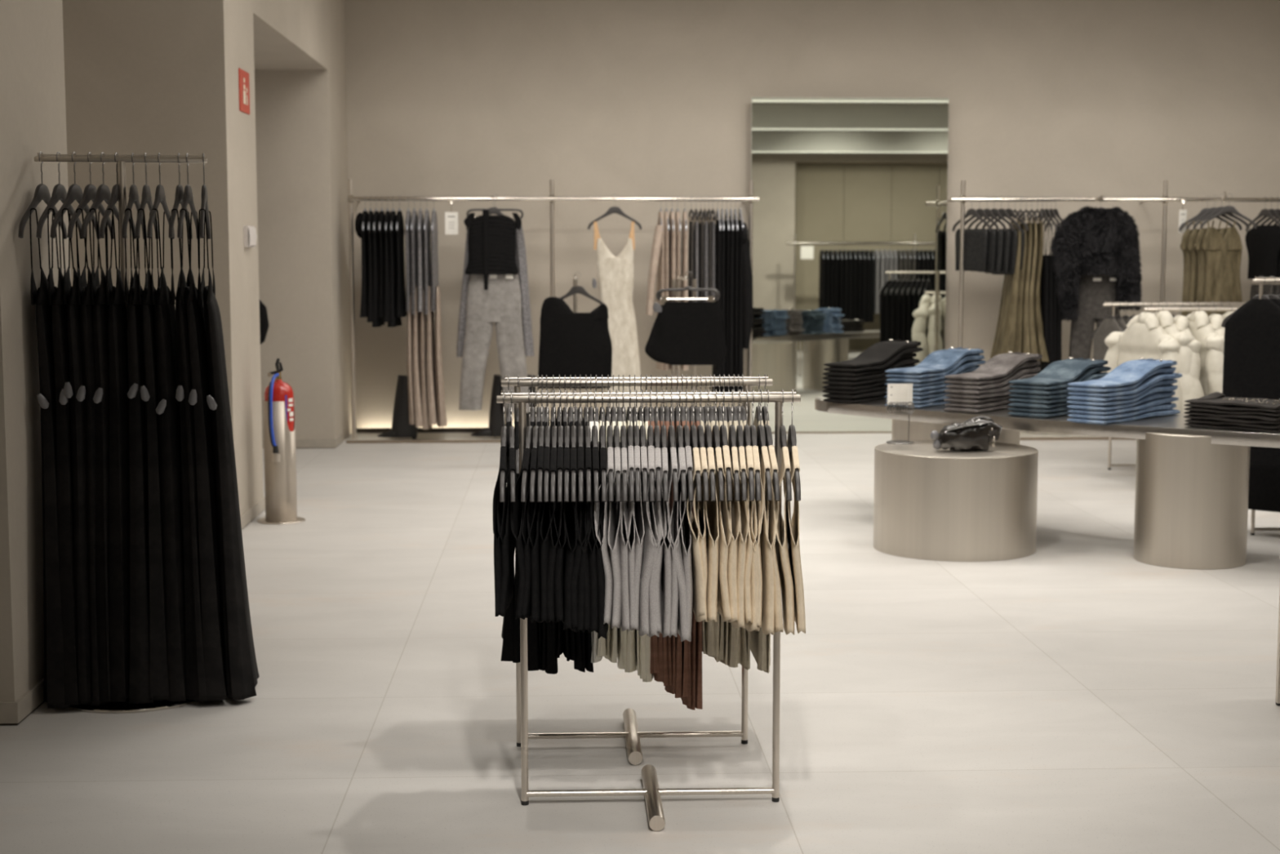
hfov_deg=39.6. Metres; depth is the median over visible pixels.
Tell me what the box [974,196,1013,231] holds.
clothes hanger
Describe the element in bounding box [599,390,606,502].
clothes hanger
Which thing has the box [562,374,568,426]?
clothes hanger
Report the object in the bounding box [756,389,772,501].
clothes hanger
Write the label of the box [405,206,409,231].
clothes hanger
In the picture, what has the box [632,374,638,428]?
clothes hanger
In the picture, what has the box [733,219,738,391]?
dress
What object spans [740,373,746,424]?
clothes hanger
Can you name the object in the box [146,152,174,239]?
clothes hanger
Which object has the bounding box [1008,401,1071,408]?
jeans
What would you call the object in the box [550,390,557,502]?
clothes hanger
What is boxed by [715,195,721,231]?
clothes hanger
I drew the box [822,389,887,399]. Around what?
jeans
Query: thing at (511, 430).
clothes hanger
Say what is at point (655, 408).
clothes hanger
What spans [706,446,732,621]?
tank
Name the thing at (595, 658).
shirt
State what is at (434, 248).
knit top
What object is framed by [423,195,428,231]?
clothes hanger
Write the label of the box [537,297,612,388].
black top
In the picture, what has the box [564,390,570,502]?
clothes hanger
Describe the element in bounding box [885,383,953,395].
jeans
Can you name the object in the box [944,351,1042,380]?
jeans
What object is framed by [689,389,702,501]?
clothes hanger
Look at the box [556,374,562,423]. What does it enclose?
clothes hanger
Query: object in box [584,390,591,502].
clothes hanger
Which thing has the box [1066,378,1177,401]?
jeans
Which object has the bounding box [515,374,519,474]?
clothes hanger
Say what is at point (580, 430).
clothes hanger
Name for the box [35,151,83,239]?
clothes hanger
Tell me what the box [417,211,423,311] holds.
knit top
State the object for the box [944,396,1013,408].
jeans
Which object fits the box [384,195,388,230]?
clothes hanger
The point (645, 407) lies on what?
clothes hanger
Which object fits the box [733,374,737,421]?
clothes hanger
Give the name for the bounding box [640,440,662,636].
tank
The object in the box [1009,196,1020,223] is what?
hanger
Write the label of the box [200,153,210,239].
clothes hanger
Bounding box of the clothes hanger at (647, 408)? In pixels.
[645,374,649,439]
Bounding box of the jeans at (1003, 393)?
[944,387,1015,399]
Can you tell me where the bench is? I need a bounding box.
[1275,585,1279,705]
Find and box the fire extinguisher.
[263,358,293,453]
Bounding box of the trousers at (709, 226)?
[707,221,711,296]
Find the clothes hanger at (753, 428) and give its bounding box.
[745,389,760,501]
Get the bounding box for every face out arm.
[1094,195,1103,200]
[1222,191,1226,200]
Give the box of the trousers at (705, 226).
[703,221,707,301]
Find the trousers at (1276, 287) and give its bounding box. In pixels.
[1257,284,1279,295]
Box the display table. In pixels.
[814,395,1279,569]
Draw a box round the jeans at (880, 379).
[822,364,916,385]
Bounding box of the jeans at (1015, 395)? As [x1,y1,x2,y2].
[1008,392,1073,399]
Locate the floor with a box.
[0,432,1279,853]
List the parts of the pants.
trouser leg, trouser leg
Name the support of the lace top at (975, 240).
hanging from the clothes hanger at (971, 211)
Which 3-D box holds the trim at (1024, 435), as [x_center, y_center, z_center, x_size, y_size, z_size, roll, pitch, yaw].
[5.246,0.036,14.484,5.390,0.055,0.655,0,6,-2]
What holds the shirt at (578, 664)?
hanging from the clothes hanger at (575, 409)
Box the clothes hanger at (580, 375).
[577,374,582,424]
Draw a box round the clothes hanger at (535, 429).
[529,390,538,502]
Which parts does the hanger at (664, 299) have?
frame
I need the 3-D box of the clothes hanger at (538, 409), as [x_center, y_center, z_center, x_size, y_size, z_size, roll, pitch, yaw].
[-0.303,-0.019,5.306,0.016,0.273,0.425,0,6,-2]
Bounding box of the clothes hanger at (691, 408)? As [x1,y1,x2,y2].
[688,374,695,423]
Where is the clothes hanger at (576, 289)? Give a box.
[560,271,608,310]
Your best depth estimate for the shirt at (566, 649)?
5.20 m
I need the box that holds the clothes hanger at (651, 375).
[648,374,653,421]
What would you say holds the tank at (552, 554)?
hanging from the clothes hanger at (554, 429)
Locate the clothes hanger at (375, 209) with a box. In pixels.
[373,195,377,230]
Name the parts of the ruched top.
armhole trim, armhole trim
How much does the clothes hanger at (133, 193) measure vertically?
0.282 m
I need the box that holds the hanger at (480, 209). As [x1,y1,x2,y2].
[466,194,523,221]
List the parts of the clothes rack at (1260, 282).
leg, rail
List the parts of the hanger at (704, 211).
frame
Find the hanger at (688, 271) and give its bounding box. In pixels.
[658,271,719,302]
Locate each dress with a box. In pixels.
[29,208,69,708]
[47,208,78,704]
[62,208,95,703]
[75,208,111,705]
[88,208,119,701]
[106,208,133,702]
[124,208,154,703]
[137,208,168,700]
[151,208,186,701]
[170,208,206,701]
[179,208,226,700]
[197,208,259,700]
[354,210,368,317]
[366,210,373,322]
[372,210,385,327]
[377,210,384,317]
[382,210,390,322]
[387,210,401,327]
[395,211,407,317]
[591,222,644,413]
[711,219,721,391]
[720,219,725,391]
[724,219,729,391]
[728,219,734,391]
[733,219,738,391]
[737,219,753,391]
[1036,222,1048,373]
[1044,221,1053,364]
[1044,221,1057,361]
[1048,225,1062,360]
[1180,221,1213,315]
[1186,221,1221,315]
[1194,220,1228,306]
[1201,220,1242,316]
[1222,298,1279,511]
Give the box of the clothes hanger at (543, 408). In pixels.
[540,374,544,422]
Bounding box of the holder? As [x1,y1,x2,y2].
[257,399,305,524]
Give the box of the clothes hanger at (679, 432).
[675,389,686,501]
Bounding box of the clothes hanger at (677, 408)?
[674,374,680,422]
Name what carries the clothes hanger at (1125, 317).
hanging from the clothes rack at (1202, 304)
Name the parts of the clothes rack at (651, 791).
leg, rail, leg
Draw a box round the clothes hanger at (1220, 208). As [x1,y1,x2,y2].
[1192,194,1249,229]
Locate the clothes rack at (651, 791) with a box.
[496,389,800,831]
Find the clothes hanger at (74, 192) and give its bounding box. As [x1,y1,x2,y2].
[49,151,100,239]
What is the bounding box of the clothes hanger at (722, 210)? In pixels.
[720,195,724,231]
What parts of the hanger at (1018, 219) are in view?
frame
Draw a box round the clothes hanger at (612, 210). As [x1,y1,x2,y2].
[586,194,642,229]
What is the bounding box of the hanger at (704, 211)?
[702,195,706,224]
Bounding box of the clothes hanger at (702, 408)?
[698,374,705,428]
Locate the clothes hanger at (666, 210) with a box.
[665,195,669,231]
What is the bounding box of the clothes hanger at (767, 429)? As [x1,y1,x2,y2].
[760,389,780,501]
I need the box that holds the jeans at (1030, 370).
[945,365,1040,390]
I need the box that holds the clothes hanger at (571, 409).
[568,374,573,426]
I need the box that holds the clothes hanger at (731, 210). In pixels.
[728,195,733,231]
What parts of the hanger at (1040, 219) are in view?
frame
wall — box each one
[0,0,71,702]
[62,0,263,515]
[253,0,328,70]
[254,0,351,448]
[344,0,1279,433]
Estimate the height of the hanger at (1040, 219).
0.220 m
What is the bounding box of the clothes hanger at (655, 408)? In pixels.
[653,374,659,425]
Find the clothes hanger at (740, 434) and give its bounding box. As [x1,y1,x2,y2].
[735,389,746,501]
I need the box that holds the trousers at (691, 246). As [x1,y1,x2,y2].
[688,221,693,301]
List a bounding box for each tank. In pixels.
[493,441,508,616]
[497,447,517,616]
[510,448,537,619]
[518,447,543,617]
[527,445,548,622]
[540,446,555,622]
[546,447,561,622]
[552,445,566,622]
[555,444,577,630]
[564,444,588,628]
[573,441,593,631]
[574,444,591,631]
[587,440,604,632]
[591,444,608,638]
[594,444,618,624]
[607,444,623,627]
[617,442,632,631]
[622,444,635,629]
[628,445,644,630]
[629,445,661,635]
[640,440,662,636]
[647,447,666,633]
[654,447,671,637]
[666,440,679,636]
[667,440,693,641]
[679,445,693,635]
[686,447,707,622]
[693,446,707,616]
[698,446,719,622]
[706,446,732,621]
[715,444,740,622]
[727,444,749,627]
[737,445,757,622]
[745,444,760,631]
[749,445,764,627]
[758,445,776,635]
[760,444,783,631]
[773,446,794,634]
[782,439,805,633]
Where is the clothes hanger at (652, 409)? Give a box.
[648,374,654,421]
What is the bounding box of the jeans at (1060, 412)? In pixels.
[1007,409,1074,417]
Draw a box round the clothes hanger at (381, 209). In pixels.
[378,195,383,230]
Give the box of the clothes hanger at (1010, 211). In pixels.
[990,196,1028,231]
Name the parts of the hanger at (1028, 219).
frame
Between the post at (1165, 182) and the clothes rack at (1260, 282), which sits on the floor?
the clothes rack at (1260, 282)
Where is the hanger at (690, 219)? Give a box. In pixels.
[688,208,693,224]
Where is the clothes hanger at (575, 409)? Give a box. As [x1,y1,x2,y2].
[573,374,577,422]
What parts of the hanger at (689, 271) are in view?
frame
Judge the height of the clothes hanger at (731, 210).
0.273 m
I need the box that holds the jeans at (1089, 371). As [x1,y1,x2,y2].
[1008,365,1111,390]
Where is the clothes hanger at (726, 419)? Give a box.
[721,374,728,422]
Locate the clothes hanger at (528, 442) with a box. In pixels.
[520,390,533,502]
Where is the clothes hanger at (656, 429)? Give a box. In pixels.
[653,389,661,501]
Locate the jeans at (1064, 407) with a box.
[1007,404,1075,413]
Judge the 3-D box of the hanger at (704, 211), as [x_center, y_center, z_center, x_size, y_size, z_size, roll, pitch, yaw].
[0.508,-1.695,13.905,0.024,0.220,0.282,0,6,-1]
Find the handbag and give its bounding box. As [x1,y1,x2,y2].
[930,416,1002,451]
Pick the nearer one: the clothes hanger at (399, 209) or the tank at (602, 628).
the tank at (602, 628)
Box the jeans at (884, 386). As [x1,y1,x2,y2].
[822,383,887,394]
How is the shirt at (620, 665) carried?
hanging from the clothes hanger at (624, 410)
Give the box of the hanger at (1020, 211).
[1015,198,1025,224]
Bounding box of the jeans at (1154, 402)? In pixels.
[1067,395,1178,414]
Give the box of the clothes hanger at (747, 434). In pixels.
[742,389,754,501]
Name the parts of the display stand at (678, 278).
rail, arm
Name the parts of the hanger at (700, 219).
frame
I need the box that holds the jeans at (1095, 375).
[1008,372,1108,395]
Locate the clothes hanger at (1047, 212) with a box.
[1042,196,1057,231]
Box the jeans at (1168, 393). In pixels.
[1066,391,1175,410]
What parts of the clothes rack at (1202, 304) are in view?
leg, rail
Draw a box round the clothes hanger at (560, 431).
[557,390,564,502]
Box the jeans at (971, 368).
[884,364,980,386]
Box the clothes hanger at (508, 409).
[506,375,511,422]
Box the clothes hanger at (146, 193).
[135,152,159,239]
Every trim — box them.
[0,701,44,725]
[346,427,501,443]
[1019,430,1136,439]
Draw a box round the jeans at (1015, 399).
[1008,396,1071,404]
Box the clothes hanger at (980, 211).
[964,197,999,231]
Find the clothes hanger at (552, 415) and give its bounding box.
[550,374,556,425]
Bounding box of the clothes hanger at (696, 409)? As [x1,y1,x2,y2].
[693,374,699,422]
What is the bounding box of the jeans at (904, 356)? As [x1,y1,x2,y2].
[822,352,916,376]
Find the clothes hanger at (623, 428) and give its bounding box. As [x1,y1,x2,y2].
[620,389,627,502]
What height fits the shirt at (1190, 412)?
0.020 m
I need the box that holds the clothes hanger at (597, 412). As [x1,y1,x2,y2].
[593,374,599,451]
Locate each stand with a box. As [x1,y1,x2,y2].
[573,275,577,406]
[671,274,696,409]
[886,404,913,444]
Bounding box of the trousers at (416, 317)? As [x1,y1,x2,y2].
[413,286,422,426]
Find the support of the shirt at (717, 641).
hanging from the clothes hanger at (710, 409)
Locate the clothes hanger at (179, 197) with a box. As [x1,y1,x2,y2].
[168,152,192,239]
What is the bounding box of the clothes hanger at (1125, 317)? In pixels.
[1121,301,1130,319]
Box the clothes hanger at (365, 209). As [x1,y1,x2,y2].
[361,207,366,230]
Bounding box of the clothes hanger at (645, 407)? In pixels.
[643,374,647,422]
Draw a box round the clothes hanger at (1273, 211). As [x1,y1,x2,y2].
[1252,196,1279,227]
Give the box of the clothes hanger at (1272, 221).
[1266,215,1279,225]
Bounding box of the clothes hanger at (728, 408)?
[726,374,731,421]
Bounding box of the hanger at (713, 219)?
[711,195,715,224]
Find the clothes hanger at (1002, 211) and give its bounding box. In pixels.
[982,196,1021,231]
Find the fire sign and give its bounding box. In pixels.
[238,67,249,115]
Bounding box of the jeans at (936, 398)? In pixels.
[885,395,948,404]
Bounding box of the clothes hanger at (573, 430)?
[570,390,577,502]
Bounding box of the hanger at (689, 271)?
[660,271,719,302]
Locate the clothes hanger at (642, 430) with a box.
[639,389,647,502]
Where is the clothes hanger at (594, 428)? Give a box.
[591,389,599,502]
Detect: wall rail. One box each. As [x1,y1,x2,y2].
[347,196,759,201]
[951,197,1279,201]
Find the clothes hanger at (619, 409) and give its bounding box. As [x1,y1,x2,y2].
[617,374,622,423]
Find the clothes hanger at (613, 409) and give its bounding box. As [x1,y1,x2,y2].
[610,374,615,422]
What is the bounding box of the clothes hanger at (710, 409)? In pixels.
[708,374,714,422]
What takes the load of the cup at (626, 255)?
on the dress at (615, 275)
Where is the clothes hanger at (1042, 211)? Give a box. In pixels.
[1036,196,1053,231]
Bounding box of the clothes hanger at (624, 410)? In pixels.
[621,374,626,422]
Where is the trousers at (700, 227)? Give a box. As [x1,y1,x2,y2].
[697,221,703,301]
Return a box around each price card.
[444,195,457,234]
[1178,196,1186,232]
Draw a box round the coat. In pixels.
[1270,298,1279,306]
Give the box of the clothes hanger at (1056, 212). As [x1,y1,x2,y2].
[1044,196,1063,231]
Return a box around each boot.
[377,374,417,439]
[471,374,506,436]
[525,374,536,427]
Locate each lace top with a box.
[955,228,987,271]
[973,228,1003,271]
[984,228,1017,273]
[985,228,995,271]
[986,228,1010,272]
[991,228,1024,275]
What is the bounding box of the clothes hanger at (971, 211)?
[951,196,991,231]
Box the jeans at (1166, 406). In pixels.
[1067,402,1176,419]
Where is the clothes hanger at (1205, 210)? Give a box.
[1178,195,1233,231]
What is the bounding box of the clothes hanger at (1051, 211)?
[1042,196,1061,229]
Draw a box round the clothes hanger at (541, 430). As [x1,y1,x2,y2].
[537,390,544,502]
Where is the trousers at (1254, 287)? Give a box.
[1249,284,1273,299]
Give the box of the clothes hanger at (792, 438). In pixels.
[786,389,800,500]
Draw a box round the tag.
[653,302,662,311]
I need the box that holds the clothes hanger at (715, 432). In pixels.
[711,389,724,501]
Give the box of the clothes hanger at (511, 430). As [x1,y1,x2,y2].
[508,390,515,502]
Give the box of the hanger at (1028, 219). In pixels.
[1020,198,1031,222]
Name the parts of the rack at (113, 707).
rail, plate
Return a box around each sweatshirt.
[1093,318,1122,359]
[1115,319,1127,330]
[1123,319,1130,324]
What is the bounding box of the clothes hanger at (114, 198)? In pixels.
[99,152,136,239]
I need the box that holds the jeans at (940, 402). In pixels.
[884,399,949,408]
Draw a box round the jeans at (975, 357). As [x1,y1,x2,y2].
[885,354,984,378]
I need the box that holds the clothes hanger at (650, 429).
[646,389,654,502]
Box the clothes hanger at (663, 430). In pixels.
[660,389,668,501]
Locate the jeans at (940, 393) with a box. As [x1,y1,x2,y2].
[884,391,951,399]
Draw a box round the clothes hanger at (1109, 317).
[1089,301,1124,340]
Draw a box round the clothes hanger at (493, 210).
[466,195,520,231]
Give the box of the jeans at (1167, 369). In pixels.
[1066,366,1175,392]
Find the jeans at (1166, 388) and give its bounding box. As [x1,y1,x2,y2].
[1066,384,1177,405]
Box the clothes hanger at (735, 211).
[733,196,738,231]
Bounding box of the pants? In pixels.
[458,273,528,412]
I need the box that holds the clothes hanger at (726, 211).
[724,196,729,231]
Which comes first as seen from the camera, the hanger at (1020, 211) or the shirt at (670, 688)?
the shirt at (670, 688)
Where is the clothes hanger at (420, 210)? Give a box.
[417,195,422,231]
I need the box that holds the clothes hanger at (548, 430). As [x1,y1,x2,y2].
[543,390,551,502]
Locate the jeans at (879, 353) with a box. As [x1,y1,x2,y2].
[823,338,920,367]
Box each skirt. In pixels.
[644,301,726,364]
[714,301,725,360]
[715,301,724,331]
[990,222,1021,358]
[1013,222,1026,353]
[1021,222,1031,353]
[1028,222,1039,360]
[1033,222,1048,361]
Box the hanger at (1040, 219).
[1031,196,1042,222]
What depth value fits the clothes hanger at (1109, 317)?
12.10 m
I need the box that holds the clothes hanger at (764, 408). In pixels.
[761,373,768,424]
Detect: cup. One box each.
[596,238,616,262]
[616,238,633,262]
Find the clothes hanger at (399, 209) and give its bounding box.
[395,195,400,230]
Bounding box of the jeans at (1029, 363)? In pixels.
[944,360,1039,385]
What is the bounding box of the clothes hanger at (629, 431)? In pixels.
[626,390,634,502]
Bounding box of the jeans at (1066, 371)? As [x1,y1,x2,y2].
[1008,356,1107,386]
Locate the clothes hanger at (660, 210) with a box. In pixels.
[659,195,662,230]
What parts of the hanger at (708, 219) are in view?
frame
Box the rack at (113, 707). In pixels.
[33,152,207,713]
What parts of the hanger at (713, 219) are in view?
frame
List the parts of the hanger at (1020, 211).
frame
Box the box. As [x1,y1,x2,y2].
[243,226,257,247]
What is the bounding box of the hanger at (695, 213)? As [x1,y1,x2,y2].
[693,195,698,224]
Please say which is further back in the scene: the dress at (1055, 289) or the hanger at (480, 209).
the dress at (1055, 289)
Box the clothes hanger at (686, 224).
[683,208,687,231]
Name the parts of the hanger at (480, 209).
frame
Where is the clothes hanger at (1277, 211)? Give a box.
[1260,196,1279,225]
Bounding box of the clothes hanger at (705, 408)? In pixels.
[703,374,709,422]
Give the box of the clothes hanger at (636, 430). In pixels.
[633,389,639,502]
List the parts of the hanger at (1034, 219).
frame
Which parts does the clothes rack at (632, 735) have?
leg, rail, leg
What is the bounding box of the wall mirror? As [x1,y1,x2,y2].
[751,97,948,433]
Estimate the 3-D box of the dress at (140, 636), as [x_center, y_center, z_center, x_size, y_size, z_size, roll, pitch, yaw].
[-1.664,0.081,5.958,0.111,1.610,0.452,-1,6,-8]
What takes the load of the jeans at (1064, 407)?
on the jeans at (1060, 412)
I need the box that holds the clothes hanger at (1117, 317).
[1115,301,1123,319]
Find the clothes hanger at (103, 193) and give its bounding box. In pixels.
[80,152,119,238]
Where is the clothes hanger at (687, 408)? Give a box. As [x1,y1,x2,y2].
[684,374,690,428]
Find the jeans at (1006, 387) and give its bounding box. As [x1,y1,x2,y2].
[944,372,1038,394]
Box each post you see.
[347,178,360,439]
[549,179,555,407]
[742,179,753,426]
[946,180,965,348]
[1139,180,1168,306]
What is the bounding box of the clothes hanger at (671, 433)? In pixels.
[666,389,678,501]
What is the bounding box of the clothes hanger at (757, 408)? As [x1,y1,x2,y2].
[754,373,763,423]
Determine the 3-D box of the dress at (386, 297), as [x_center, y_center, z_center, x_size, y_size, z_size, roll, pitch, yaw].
[-1.960,-1.251,13.841,0.089,0.853,0.455,0,6,-3]
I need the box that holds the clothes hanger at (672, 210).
[671,195,674,231]
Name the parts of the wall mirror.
rail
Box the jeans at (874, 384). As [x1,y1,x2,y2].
[822,377,892,390]
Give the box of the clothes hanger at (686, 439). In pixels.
[682,389,693,501]
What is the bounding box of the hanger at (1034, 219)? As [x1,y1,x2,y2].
[1026,203,1036,222]
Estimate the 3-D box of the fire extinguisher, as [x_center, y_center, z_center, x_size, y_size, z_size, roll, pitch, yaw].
[-1.992,0.044,9.812,0.160,0.849,0.202,0,6,-2]
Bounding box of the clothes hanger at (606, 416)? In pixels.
[604,374,611,425]
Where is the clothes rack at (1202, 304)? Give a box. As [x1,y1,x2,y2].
[1102,302,1246,469]
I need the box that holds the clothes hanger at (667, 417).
[664,374,670,425]
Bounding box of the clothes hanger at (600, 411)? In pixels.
[599,374,606,449]
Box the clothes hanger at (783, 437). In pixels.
[779,389,791,501]
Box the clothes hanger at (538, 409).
[536,374,540,423]
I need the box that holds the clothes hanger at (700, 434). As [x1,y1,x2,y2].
[697,389,708,501]
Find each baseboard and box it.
[0,701,14,723]
[13,678,44,723]
[240,496,265,528]
[262,438,334,447]
[334,433,342,447]
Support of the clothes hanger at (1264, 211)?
hanging from the wall rail at (953, 199)
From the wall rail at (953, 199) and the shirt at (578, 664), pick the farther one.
the wall rail at (953, 199)
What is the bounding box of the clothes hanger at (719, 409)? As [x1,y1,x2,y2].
[716,374,722,422]
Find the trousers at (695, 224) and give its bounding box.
[693,221,698,301]
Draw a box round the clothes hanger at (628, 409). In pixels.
[626,374,633,432]
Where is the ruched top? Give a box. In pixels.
[463,209,521,289]
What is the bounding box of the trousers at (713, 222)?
[711,221,715,295]
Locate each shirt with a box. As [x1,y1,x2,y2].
[456,225,534,356]
[500,421,515,661]
[512,421,519,662]
[527,419,539,671]
[536,421,542,671]
[542,421,545,671]
[545,421,553,673]
[550,417,557,674]
[555,420,564,657]
[563,421,569,661]
[568,421,575,661]
[573,420,582,671]
[578,418,585,672]
[582,417,593,671]
[589,421,593,662]
[592,421,602,662]
[597,419,606,656]
[604,420,610,658]
[608,421,617,662]
[617,421,623,666]
[617,421,626,669]
[624,418,635,672]
[632,420,639,675]
[638,419,645,678]
[642,421,653,681]
[648,420,653,673]
[649,421,658,670]
[650,421,659,673]
[653,420,663,681]
[660,420,668,685]
[662,421,672,684]
[664,421,675,693]
[675,421,683,697]
[680,421,691,706]
[681,420,688,697]
[686,421,695,710]
[695,421,702,709]
[701,420,706,653]
[704,420,715,655]
[708,420,719,657]
[714,420,720,662]
[718,420,724,659]
[720,420,728,664]
[727,420,737,667]
[733,420,741,664]
[739,420,748,667]
[743,420,750,669]
[750,417,767,670]
[752,420,770,673]
[1180,229,1192,249]
[1182,414,1279,424]
[1183,403,1279,412]
[1183,410,1279,421]
[1183,422,1279,432]
[1184,391,1279,408]
[1184,406,1279,416]
[1184,418,1279,428]
[1187,228,1199,249]
[1195,227,1207,249]
[1202,226,1223,249]
[1223,226,1242,249]
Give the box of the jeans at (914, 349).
[822,346,923,372]
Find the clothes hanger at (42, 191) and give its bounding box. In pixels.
[17,151,67,239]
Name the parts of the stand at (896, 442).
plate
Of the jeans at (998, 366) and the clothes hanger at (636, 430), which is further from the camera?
the jeans at (998, 366)
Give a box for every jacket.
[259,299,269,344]
[1049,205,1142,322]
[1102,311,1182,413]
[1153,310,1195,395]
[1173,314,1204,413]
[1186,311,1224,395]
[1208,313,1224,393]
[1222,311,1234,319]
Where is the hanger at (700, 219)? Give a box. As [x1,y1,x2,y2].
[698,195,703,224]
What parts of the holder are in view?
foot plate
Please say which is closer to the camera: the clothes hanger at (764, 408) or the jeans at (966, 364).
the clothes hanger at (764, 408)
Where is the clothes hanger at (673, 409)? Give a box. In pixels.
[669,374,675,440]
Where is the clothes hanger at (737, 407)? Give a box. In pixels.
[736,373,742,422]
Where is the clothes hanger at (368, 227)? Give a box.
[367,195,372,230]
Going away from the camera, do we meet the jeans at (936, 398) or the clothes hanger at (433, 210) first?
the jeans at (936, 398)
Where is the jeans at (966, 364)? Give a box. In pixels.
[885,360,986,382]
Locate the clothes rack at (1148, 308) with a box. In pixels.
[1143,306,1239,311]
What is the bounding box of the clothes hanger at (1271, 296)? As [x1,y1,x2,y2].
[1266,275,1279,298]
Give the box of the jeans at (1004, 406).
[943,401,1014,413]
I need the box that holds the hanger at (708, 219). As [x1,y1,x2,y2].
[706,195,711,224]
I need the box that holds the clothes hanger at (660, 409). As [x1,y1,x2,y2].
[658,374,665,422]
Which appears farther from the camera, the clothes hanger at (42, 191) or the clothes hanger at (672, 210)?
the clothes hanger at (672, 210)
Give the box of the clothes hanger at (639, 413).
[637,374,644,422]
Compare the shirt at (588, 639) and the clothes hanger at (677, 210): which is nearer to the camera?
the shirt at (588, 639)
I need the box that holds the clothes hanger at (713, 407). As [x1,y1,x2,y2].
[711,374,718,421]
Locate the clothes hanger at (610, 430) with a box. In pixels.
[606,390,613,502]
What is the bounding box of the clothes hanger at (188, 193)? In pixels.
[177,152,198,239]
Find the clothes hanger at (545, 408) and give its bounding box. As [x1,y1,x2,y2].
[544,374,549,422]
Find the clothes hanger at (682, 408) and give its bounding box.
[680,374,685,425]
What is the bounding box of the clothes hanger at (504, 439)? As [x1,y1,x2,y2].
[499,390,508,502]
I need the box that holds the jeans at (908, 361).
[822,358,919,381]
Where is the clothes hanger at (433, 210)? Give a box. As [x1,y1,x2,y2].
[431,195,435,231]
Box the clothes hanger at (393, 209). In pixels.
[390,195,394,230]
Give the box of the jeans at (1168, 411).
[1066,408,1180,423]
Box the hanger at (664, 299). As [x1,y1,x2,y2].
[656,271,718,304]
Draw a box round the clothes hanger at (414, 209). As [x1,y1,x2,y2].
[410,195,416,231]
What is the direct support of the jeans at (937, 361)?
on the jeans at (975, 357)
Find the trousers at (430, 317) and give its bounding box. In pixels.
[426,285,436,424]
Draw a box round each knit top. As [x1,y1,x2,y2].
[404,211,411,311]
[410,211,417,315]
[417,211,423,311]
[423,211,431,315]
[431,211,439,311]
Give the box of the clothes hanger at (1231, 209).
[1200,193,1257,228]
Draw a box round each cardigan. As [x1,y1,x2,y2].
[645,211,664,369]
[663,211,669,370]
[669,211,676,369]
[675,211,680,369]
[680,211,688,369]
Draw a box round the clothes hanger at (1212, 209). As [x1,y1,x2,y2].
[1186,195,1242,230]
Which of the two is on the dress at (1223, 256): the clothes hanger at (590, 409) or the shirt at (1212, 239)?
the shirt at (1212, 239)
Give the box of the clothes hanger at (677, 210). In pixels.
[675,195,680,231]
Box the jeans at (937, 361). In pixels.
[884,346,984,374]
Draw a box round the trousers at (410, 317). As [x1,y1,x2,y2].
[406,292,415,424]
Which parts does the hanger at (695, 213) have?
frame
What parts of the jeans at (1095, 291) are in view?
trouser leg, trouser leg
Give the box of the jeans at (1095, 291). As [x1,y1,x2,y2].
[1068,274,1119,359]
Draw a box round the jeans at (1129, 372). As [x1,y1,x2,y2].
[1067,357,1177,387]
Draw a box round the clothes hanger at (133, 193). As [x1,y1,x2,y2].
[122,152,146,239]
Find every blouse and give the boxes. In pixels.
[1244,225,1279,279]
[1273,225,1279,279]
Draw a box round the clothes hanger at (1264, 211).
[1245,196,1279,231]
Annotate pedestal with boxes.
[873,440,1038,561]
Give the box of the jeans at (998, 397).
[943,392,1013,403]
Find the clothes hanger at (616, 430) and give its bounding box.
[613,389,621,502]
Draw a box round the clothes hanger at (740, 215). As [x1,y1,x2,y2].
[737,195,743,230]
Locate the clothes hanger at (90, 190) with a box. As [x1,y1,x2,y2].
[67,151,114,239]
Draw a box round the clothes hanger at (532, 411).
[529,374,535,422]
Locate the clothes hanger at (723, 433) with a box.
[719,389,732,501]
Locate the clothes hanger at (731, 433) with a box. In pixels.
[728,389,739,501]
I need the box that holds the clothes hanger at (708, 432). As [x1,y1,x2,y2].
[704,389,715,501]
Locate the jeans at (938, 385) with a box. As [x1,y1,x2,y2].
[886,370,973,391]
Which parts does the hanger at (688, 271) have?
frame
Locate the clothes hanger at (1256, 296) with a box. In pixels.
[1221,275,1269,327]
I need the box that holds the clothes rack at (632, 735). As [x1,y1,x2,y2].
[501,374,772,764]
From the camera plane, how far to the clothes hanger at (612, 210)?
13.73 m
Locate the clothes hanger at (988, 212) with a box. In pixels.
[967,196,1006,231]
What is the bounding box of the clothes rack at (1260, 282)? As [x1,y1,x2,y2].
[1250,276,1279,534]
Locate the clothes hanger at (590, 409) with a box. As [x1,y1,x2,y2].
[588,374,593,422]
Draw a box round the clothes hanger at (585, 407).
[583,374,586,430]
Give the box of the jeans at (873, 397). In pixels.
[822,393,887,403]
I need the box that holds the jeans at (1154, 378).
[1067,372,1182,396]
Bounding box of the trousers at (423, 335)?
[419,286,432,429]
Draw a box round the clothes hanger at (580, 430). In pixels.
[577,390,583,502]
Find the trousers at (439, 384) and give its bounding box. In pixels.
[435,285,447,426]

